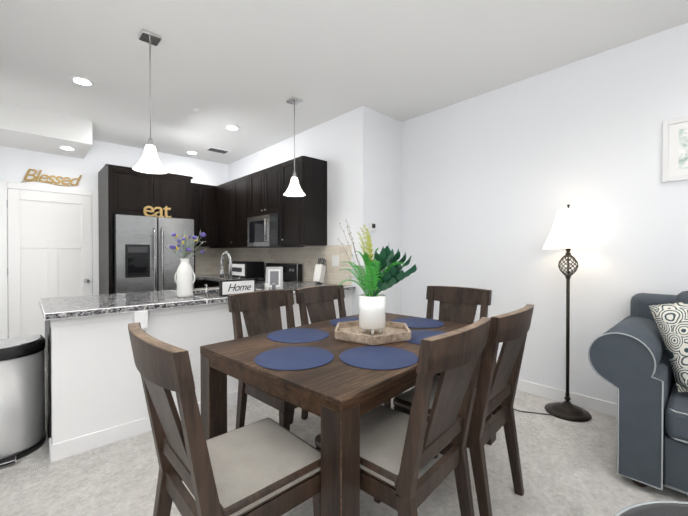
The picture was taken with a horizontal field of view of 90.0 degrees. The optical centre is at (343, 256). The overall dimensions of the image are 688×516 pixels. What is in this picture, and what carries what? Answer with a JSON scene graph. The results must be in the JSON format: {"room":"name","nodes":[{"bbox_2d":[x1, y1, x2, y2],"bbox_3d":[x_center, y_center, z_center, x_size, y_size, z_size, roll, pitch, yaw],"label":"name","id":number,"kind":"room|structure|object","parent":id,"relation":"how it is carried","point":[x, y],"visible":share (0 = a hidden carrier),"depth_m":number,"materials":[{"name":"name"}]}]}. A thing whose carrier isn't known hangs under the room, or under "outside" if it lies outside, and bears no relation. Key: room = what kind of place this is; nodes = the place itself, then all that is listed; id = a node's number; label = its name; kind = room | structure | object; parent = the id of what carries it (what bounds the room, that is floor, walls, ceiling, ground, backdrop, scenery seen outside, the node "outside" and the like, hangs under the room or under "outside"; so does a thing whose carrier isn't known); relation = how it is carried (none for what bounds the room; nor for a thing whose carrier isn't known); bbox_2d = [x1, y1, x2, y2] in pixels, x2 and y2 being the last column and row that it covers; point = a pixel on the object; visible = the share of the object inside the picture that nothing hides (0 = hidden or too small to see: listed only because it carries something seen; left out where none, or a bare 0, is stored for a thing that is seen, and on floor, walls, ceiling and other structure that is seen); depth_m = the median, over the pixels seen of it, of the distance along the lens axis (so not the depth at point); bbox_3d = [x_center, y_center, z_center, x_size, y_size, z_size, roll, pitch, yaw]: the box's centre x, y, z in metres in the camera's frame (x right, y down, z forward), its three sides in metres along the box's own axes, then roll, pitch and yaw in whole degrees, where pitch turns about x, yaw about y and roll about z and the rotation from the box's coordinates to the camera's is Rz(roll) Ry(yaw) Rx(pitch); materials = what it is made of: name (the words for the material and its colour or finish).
{"room":"dining area","nodes":[
{"label":"dining area","id":0,"kind":"room"},
{"bbox_2d":[0,101,91,158],"bbox_3d":[-3.865,-1.423,3.591,1.920,0.270,0.790,0,1,-43],"label":"soffit","id":1,"kind":"structure","parent":0,"point":[27,128],"depth_m":3.76,"materials":[{"name":"white paint"}]},
{"bbox_2d":[58,146,76,150],"bbox_3d":[-3.286,-1.288,4.085,0.180,0.008,0.180,0,1,-43],"label":"recessed light","id":2,"kind":"object","parent":1,"relation":"in","point":[67,148],"visible":0.98,"depth_m":4.08,"materials":[{"name":"white"}]},
{"bbox_2d":[0,140,227,335],"bbox_3d":[-3.481,-0.196,4.567,4.000,2.740,0.100,0,1,-43],"label":"wall","id":3,"kind":"structure","parent":0,"point":[16,164],"depth_m":4.59,"materials":[{"name":"white paint"}]},
{"bbox_2d":[0,181,98,338],"bbox_3d":[-3.633,0.149,4.293,0.950,2.055,0.095,0,1,-43],"label":"hall door","id":4,"kind":"structure","parent":3,"relation":"in","point":[53,245],"depth_m":4.25,"materials":[{"name":"white wood"}]},
{"bbox_2d":[21,169,81,185],"bbox_3d":[-3.652,-0.981,4.317,0.581,0.175,0.013,0,1,-43],"label":"blessed sign","id":5,"kind":"object","parent":3,"relation":"attached to","point":[35,178],"visible":1,"depth_m":4.28,"materials":[{"name":"gold metal"}]},
{"bbox_2d":[102,164,161,219],"bbox_3d":[-2.879,-0.831,4.627,0.538,0.610,0.619,0,1,-43],"label":"upper cabinet","id":6,"kind":"object","parent":3,"relation":"attached to","point":[125,190],"depth_m":4.36,"materials":[{"name":"black wood"}]},
{"bbox_2d":[162,173,193,218],"bbox_3d":[-2.571,-0.834,4.914,0.537,0.610,0.619,0,1,-43],"label":"upper cabinet","id":7,"kind":"object","parent":3,"relation":"attached to","point":[177,190],"depth_m":4.76,"materials":[{"name":"black wood"}]},
{"bbox_2d":[194,183,197,247],"bbox_3d":[-2.340,-0.637,5.315,0.292,0.950,0.349,0,1,-43],"label":"upper cabinet","id":8,"kind":"object","parent":3,"relation":"attached to","point":[195,184],"depth_m":5.18,"materials":[{"name":"black wood"}]},
{"bbox_2d":[198,184,213,247],"bbox_3d":[-2.190,-0.637,5.410,0.292,0.950,0.414,0,1,-43],"label":"upper cabinet","id":9,"kind":"object","parent":3,"relation":"attached to","point":[205,193],"depth_m":5.29,"materials":[{"name":"black wood"}]},
{"bbox_2d":[195,247,227,274],"bbox_3d":[-2.288,0.064,5.608,0.822,0.455,0.008,0,1,-43],"label":"tile backsplash","id":10,"kind":"structure","parent":3,"relation":"attached to","point":[208,261],"depth_m":5.67,"materials":[{"name":"beige tile"}]},
{"bbox_2d":[214,180,233,247],"bbox_3d":[-1.671,-0.626,5.267,0.387,0.970,0.676,0,1,-43],"label":"upper cabinet","id":11,"kind":"object","parent":3,"relation":"attached to","point":[220,214],"depth_m":5.18,"materials":[{"name":"black wood"}]},
{"bbox_2d":[164,230,206,297],"bbox_3d":[-1.239,0.049,2.685,0.322,0.528,0.297,0,1,-43],"label":"vase","id":12,"kind":"object","parent":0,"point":[184,273],"visible":1,"depth_m":2.66,"materials":[{"name":"white ceramic"}]},
{"bbox_2d":[219,279,254,295],"bbox_3d":[-0.872,0.249,2.827,0.300,0.125,0.038,0,1,-43],"label":"home sign","id":13,"kind":"object","parent":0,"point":[230,287],"visible":1,"depth_m":2.79,"materials":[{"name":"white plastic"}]},
{"bbox_2d":[228,261,263,278],"bbox_3d":[-1.424,0.180,4.970,0.285,0.230,0.580,0,1,-43],"label":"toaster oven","id":14,"kind":"object","parent":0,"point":[248,269],"visible":1,"depth_m":4.78,"materials":[{"name":"black plastic"}]},
{"bbox_2d":[228,106,401,314],"bbox_3d":[-0.646,-0.199,5.023,0.770,2.740,3.300,0,1,-43],"label":"wall block","id":15,"kind":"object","parent":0,"point":[359,150],"visible":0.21,"depth_m":3.80,"materials":[{"name":"white paint"}]},
{"bbox_2d":[234,176,249,247],"bbox_3d":[-1.301,-0.623,4.896,0.350,0.970,0.604,0,1,-43],"label":"upper cabinet","id":16,"kind":"object","parent":15,"relation":"attached to","point":[240,214],"depth_m":4.80,"materials":[{"name":"black wood"}]},
{"bbox_2d":[246,170,261,216],"bbox_3d":[-0.984,-0.816,4.555,0.350,0.580,0.440,0,1,-43],"label":"upper cabinet","id":17,"kind":"object","parent":15,"relation":"attached to","point":[253,181],"depth_m":4.50,"materials":[{"name":"black wood"}]},
{"bbox_2d":[262,164,277,215],"bbox_3d":[-0.763,-0.814,4.318,0.350,0.580,0.440,0,1,-43],"label":"upper cabinet","id":18,"kind":"object","parent":15,"relation":"attached to","point":[269,175],"depth_m":4.21,"materials":[{"name":"black wood"}]},
{"bbox_2d":[247,213,304,247],"bbox_3d":[-0.905,-0.320,4.411,0.436,0.399,0.756,0,1,-43],"label":"microwave","id":19,"kind":"object","parent":15,"relation":"attached to","point":[263,231],"visible":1,"depth_m":4.24,"materials":[{"name":"grey metal"}]},
{"bbox_2d":[228,245,351,284],"bbox_3d":[-0.951,0.080,4.782,0.008,0.435,3.022,0,1,-43],"label":"tile backsplash","id":20,"kind":"structure","parent":15,"relation":"attached to","point":[306,257],"depth_m":4.22,"materials":[{"name":"beige tile"}]},
{"bbox_2d":[332,255,338,265],"bbox_3d":[-0.098,0.045,3.854,0.009,0.120,0.116,0,1,-43],"label":"light switch","id":21,"kind":"object","parent":20,"relation":"attached to","point":[335,260],"visible":1,"depth_m":3.85,"materials":[{"name":"white plastic"}]},
{"bbox_2d":[278,156,326,245],"bbox_3d":[-0.487,-0.617,4.023,0.350,0.970,0.486,0,1,-43],"label":"upper cabinet","id":22,"kind":"object","parent":15,"relation":"attached to","point":[303,218],"depth_m":3.86,"materials":[{"name":"black wood"}]},
{"bbox_2d":[370,222,375,231],"bbox_3d":[0.307,-0.316,3.637,0.075,0.095,0.023,0,1,-43],"label":"thermostat","id":23,"kind":"object","parent":15,"relation":"attached to","point":[373,226],"visible":0.98,"depth_m":3.62,"materials":[{"name":"white plastic"}]},
{"bbox_2d":[0,386,687,515],"bbox_3d":[-0.358,1.245,1.851,4.850,0.100,8.550,0,1,-43],"label":"floor","id":24,"kind":"structure","parent":0,"point":[568,468],"depth_m":1.86,"materials":[{"name":"carpet"}]},
{"bbox_2d":[0,334,45,467],"bbox_3d":[-2.054,0.858,2.054,0.420,0.672,0.355,0,1,-43],"label":"trash can","id":25,"kind":"object","parent":24,"relation":"on","point":[22,399],"visible":0.98,"depth_m":2.05,"materials":[{"name":"silver metal"}]},
{"bbox_2d":[43,297,146,456],"bbox_3d":[-1.837,0.773,2.509,0.498,0.835,0.710,0,1,-43],"label":"base cabinet","id":26,"kind":"object","parent":24,"relation":"on","point":[94,395],"depth_m":2.15,"materials":[{"name":"white"}]},
{"bbox_2d":[112,214,193,293],"bbox_3d":[-2.635,0.328,4.683,0.920,1.690,0.831,0,1,-43],"label":"refrigerator","id":27,"kind":"object","parent":24,"relation":"on","point":[144,259],"visible":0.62,"depth_m":4.33,"materials":[{"name":"grey metal"}]},
{"bbox_2d":[143,206,170,217],"bbox_3d":[-2.452,-0.602,4.525,0.332,0.170,0.021,0,1,-43],"label":"eat sign","id":28,"kind":"object","parent":27,"relation":"on","point":[155,213],"visible":0.83,"depth_m":4.51,"materials":[{"name":"gold metal"}]},
{"bbox_2d":[131,293,214,428],"bbox_3d":[-1.478,0.771,2.843,0.483,0.835,0.710,0,1,-43],"label":"base cabinet","id":29,"kind":"object","parent":24,"relation":"on","point":[187,323],"depth_m":2.53,"materials":[{"name":"white"}]},
{"bbox_2d":[195,278,202,287],"bbox_3d":[-2.267,0.752,5.178,0.195,0.835,0.653,0,1,-43],"label":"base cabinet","id":30,"kind":"object","parent":24,"relation":"on","point":[198,281],"depth_m":4.95,"materials":[{"name":"black wood"}]},
{"bbox_2d":[203,278,218,287],"bbox_3d":[-1.658,0.753,5.066,0.654,0.835,0.468,0,1,-43],"label":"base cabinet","id":31,"kind":"object","parent":24,"relation":"on","point":[209,280],"depth_m":4.88,"materials":[{"name":"black wood"}]},
{"bbox_2d":[195,289,251,400],"bbox_3d":[-1.124,0.768,3.173,0.483,0.835,0.710,0,1,-43],"label":"base cabinet","id":32,"kind":"object","parent":24,"relation":"on","point":[224,331],"depth_m":2.73,"materials":[{"name":"white"}]},
{"bbox_2d":[204,251,239,295],"bbox_3d":[-1.056,0.132,2.918,0.302,0.358,0.217,0,1,-43],"label":"faucet","id":33,"kind":"object","parent":32,"relation":"on","point":[222,270],"visible":0.77,"depth_m":2.90,"materials":[{"name":"silver metal"}]},
{"bbox_2d":[128,322,320,515],"bbox_3d":[-0.402,0.716,1.204,0.574,0.974,0.490,0,1,-43],"label":"end chair","id":34,"kind":"object","parent":24,"relation":"on","point":[267,467],"visible":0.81,"depth_m":1.10,"materials":[{"name":"brown wood"}]},
{"bbox_2d":[215,278,260,281],"bbox_3d":[-1.410,0.755,4.819,0.629,0.835,0.463,0,1,-43],"label":"base cabinet","id":35,"kind":"object","parent":24,"relation":"on","point":[216,279],"depth_m":4.73,"materials":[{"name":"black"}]},
{"bbox_2d":[227,289,297,430],"bbox_3d":[-0.379,0.716,2.172,0.574,0.959,0.490,0,1,43],"label":"chair","id":36,"kind":"object","parent":24,"relation":"on","point":[260,311],"visible":0.31,"depth_m":2.23,"materials":[{"name":"brown wood"}]},
{"bbox_2d":[255,263,301,283],"bbox_3d":[-1.026,0.631,4.333,0.695,1.090,0.750,0,1,-43],"label":"range","id":37,"kind":"object","parent":24,"relation":"on","point":[292,272],"visible":0.17,"depth_m":4.35,"materials":[{"name":"black metal"}]},
{"bbox_2d":[255,285,310,329],"bbox_3d":[-0.771,0.765,3.502,0.483,0.835,0.710,0,1,-43],"label":"base cabinet","id":38,"kind":"object","parent":24,"relation":"on","point":[296,311],"depth_m":3.18,"materials":[{"name":"white"}]},
{"bbox_2d":[265,282,268,290],"bbox_3d":[-0.709,0.268,3.150,0.035,0.082,0.036,0,1,-43],"label":"jar","id":39,"kind":"object","parent":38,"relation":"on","point":[267,286],"depth_m":3.14,"materials":[{"name":"white ceramic"}]},
{"bbox_2d":[266,267,282,288],"bbox_3d":[-0.665,0.204,3.283,0.167,0.216,0.139,0,1,-43],"label":"photo frame","id":40,"kind":"object","parent":38,"relation":"on","point":[274,274],"visible":0.73,"depth_m":3.28,"materials":[{"name":"silver metal"}]},
{"bbox_2d":[283,285,346,318],"bbox_3d":[-0.410,0.763,3.838,0.503,0.835,0.710,0,1,-43],"label":"base cabinet","id":41,"kind":"object","parent":24,"relation":"on","point":[284,286],"depth_m":3.56,"materials":[{"name":"white"}]},
{"bbox_2d":[313,258,325,283],"bbox_3d":[-0.274,0.157,3.916,0.085,0.295,0.172,0,0,27],"label":"knife block","id":42,"kind":"object","parent":41,"relation":"on","point":[319,272],"visible":1,"depth_m":3.88,"materials":[{"name":"white ceramic"}]},
{"bbox_2d":[295,285,390,419],"bbox_3d":[-0.006,0.713,2.540,0.574,0.959,0.490,0,1,42],"label":"chair","id":43,"kind":"object","parent":24,"relation":"on","point":[317,302],"visible":0.29,"depth_m":2.66,"materials":[{"name":"brown wood"}]},
{"bbox_2d":[200,313,495,515],"bbox_3d":[0.121,0.829,2.017,1.000,0.730,1.500,0,1,42],"label":"dining table","id":44,"kind":"object","parent":24,"relation":"on","point":[337,395],"visible":0.44,"depth_m":1.35,"materials":[{"name":"brown wood"}]},
{"bbox_2d":[254,346,333,369],"bbox_3d":[-0.228,0.465,1.596,0.364,0.003,0.364,0,1,41],"label":"placemat","id":45,"kind":"object","parent":44,"relation":"on","point":[295,358],"visible":1,"depth_m":1.57,"materials":[{"name":"blue fabric"}]},
{"bbox_2d":[267,328,328,342],"bbox_3d":[-0.269,0.462,2.030,0.364,0.003,0.364,0,1,-31],"label":"placemat","id":46,"kind":"object","parent":44,"relation":"on","point":[300,335],"visible":1,"depth_m":2.01,"materials":[{"name":"blue fabric"}]},
{"bbox_2d":[329,317,358,325],"bbox_3d":[0.079,0.459,2.416,0.364,0.003,0.364,0,1,-40],"label":"placemat","id":47,"kind":"object","parent":44,"relation":"on","point":[334,322],"visible":0.38,"depth_m":2.47,"materials":[{"name":"blue fabric"}]},
{"bbox_2d":[335,320,410,344],"bbox_3d":[0.167,0.437,2.034,0.424,0.045,0.490,0,0,3],"label":"tray","id":48,"kind":"object","parent":44,"relation":"on","point":[351,331],"visible":0.88,"depth_m":1.91,"materials":[{"name":"brown wood"}]},
{"bbox_2d":[338,219,416,334],"bbox_3d":[0.188,0.110,2.029,0.444,0.677,0.457,0,1,-43],"label":"potted plant","id":49,"kind":"object","parent":48,"relation":"on","point":[382,272],"visible":1,"depth_m":1.98,"materials":[{"name":"green plant"}]},
{"bbox_2d":[339,346,417,369],"bbox_3d":[0.161,0.465,1.602,0.364,0.003,0.364,0,0,-22],"label":"placemat","id":50,"kind":"object","parent":44,"relation":"on","point":[378,357],"visible":0.96,"depth_m":1.58,"materials":[{"name":"blue fabric"}]},
{"bbox_2d":[392,318,443,327],"bbox_3d":[0.509,0.459,2.399,0.364,0.003,0.364,0,1,-33],"label":"placemat","id":51,"kind":"object","parent":44,"relation":"on","point":[420,323],"visible":0.77,"depth_m":2.40,"materials":[{"name":"blue fabric"}]},
{"bbox_2d":[406,330,446,344],"bbox_3d":[0.495,0.462,1.974,0.364,0.003,0.364,0,1,36],"label":"placemat","id":52,"kind":"object","parent":44,"relation":"on","point":[417,336],"visible":0.42,"depth_m":2.04,"materials":[{"name":"blue fabric"}]},
{"bbox_2d":[315,317,490,515],"bbox_3d":[0.232,0.720,1.360,0.574,0.964,0.490,0,1,42],"label":"chair","id":53,"kind":"object","parent":24,"relation":"on","point":[399,450],"visible":0.92,"depth_m":1.20,"materials":[{"name":"brown wood"}]},
{"bbox_2d":[395,286,491,396],"bbox_3d":[0.691,0.712,2.412,0.490,0.964,0.574,0,1,43],"label":"end chair","id":54,"kind":"object","parent":24,"relation":"on","point":[458,304],"visible":0.21,"depth_m":2.57,"materials":[{"name":"brown wood"}]},
{"bbox_2d":[393,304,533,515],"bbox_3d":[0.601,0.717,1.725,0.574,0.964,0.490,0,1,43],"label":"chair","id":55,"kind":"object","parent":24,"relation":"on","point":[495,393],"visible":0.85,"depth_m":1.51,"materials":[{"name":"brown wood"}]},
{"bbox_2d":[514,204,595,421],"bbox_3d":[1.409,0.393,2.874,0.426,1.588,1.125,0,1,-43],"label":"floor lamp","id":56,"kind":"object","parent":24,"relation":"on","point":[568,232],"visible":1,"depth_m":2.56,"materials":[{"name":"white fabric"}]},
{"bbox_2d":[588,291,687,494],"bbox_3d":[2.523,0.703,1.319,0.905,0.993,2.463,0,1,-43],"label":"sofa","id":57,"kind":"object","parent":24,"relation":"on","point":[628,358],"visible":0.94,"depth_m":1.77,"materials":[{"name":"fabric"}]},
{"bbox_2d":[649,302,687,391],"bbox_3d":[1.958,0.438,1.773,0.480,0.480,0.130,-20,-36,39],"label":"damask pillow","id":58,"kind":"object","parent":57,"relation":"on","point":[671,320],"visible":1,"depth_m":1.89,"materials":[{"name":"white fabric"}]},
{"bbox_2d":[614,501,687,515],"bbox_3d":[1.061,1.004,0.745,0.800,0.400,0.800,0,1,-43],"label":"round ottoman","id":59,"kind":"object","parent":24,"relation":"on","point":[664,508],"visible":1,"depth_m":1.09,"materials":[{"name":"fabric"}]},
{"bbox_2d":[0,0,687,164],"bbox_3d":[-0.358,-1.595,1.829,4.850,0.100,8.550,0,1,-43],"label":"ceiling","id":60,"kind":"structure","parent":0,"point":[249,68],"depth_m":2.65,"materials":[{"name":"white paint"}]},
{"bbox_2d":[69,76,94,86],"bbox_3d":[-2.317,-1.550,3.044,0.180,0.008,0.180,0,1,-43],"label":"recessed light","id":61,"kind":"object","parent":60,"relation":"in","point":[79,80],"visible":1,"depth_m":3.03,"materials":[{"name":"white"}]},
{"bbox_2d":[133,29,166,173],"bbox_3d":[-1.363,-1.079,2.420,0.216,0.940,0.216,0,1,-43],"label":"pendant light","id":62,"kind":"object","parent":60,"relation":"hanging from","point":[149,162],"visible":1,"depth_m":2.41,"materials":[{"name":"white glass"}]},
{"bbox_2d":[186,151,197,154],"bbox_3d":[-2.292,-1.567,5.187,0.180,0.008,0.180,0,1,-43],"label":"recessed light","id":63,"kind":"object","parent":60,"relation":"in","point":[192,152],"visible":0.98,"depth_m":5.16,"materials":[{"name":"white"}]},
{"bbox_2d":[205,147,229,153],"bbox_3d":[-1.851,-1.561,5.051,0.300,0.016,0.180,0,1,-43],"label":"ceiling vent","id":64,"kind":"object","parent":60,"relation":"in","point":[218,150],"visible":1,"depth_m":5.03,"materials":[{"name":"white metal"}]},
{"bbox_2d":[225,125,239,130],"bbox_3d":[-1.351,-1.559,4.163,0.180,0.008,0.180,0,1,-43],"label":"recessed light","id":65,"kind":"object","parent":60,"relation":"in","point":[232,127],"visible":1,"depth_m":4.14,"materials":[{"name":"white"}]},
{"bbox_2d":[284,97,304,196],"bbox_3d":[-0.493,-1.087,3.422,0.216,0.940,0.216,0,1,-43],"label":"pendant light","id":66,"kind":"object","parent":60,"relation":"hanging from","point":[294,189],"visible":1,"depth_m":3.40,"materials":[{"name":"white glass"}]},
{"bbox_2d":[402,23,687,403],"bbox_3d":[2.473,-0.177,2.154,0.120,2.740,5.150,0,1,-43],"label":"wall","id":67,"kind":"structure","parent":0,"point":[493,181],"depth_m":2.83,"materials":[{"name":"white paint"}]},
{"bbox_2d":[516,379,616,416],"bbox_3d":[2.390,1.143,2.155,0.014,0.100,5.050,0,1,-43],"label":"baseboard","id":68,"kind":"structure","parent":67,"relation":"attached to","point":[589,403],"depth_m":2.75,"materials":[{"name":"white"}]},
{"bbox_2d":[662,116,687,182],"bbox_3d":[2.360,-0.715,2.165,0.022,0.415,0.525,0,1,-43],"label":"framed art","id":69,"kind":"object","parent":67,"relation":"attached to","point":[674,149],"visible":0.98,"depth_m":2.31,"materials":[{"name":"white"}]}
]}

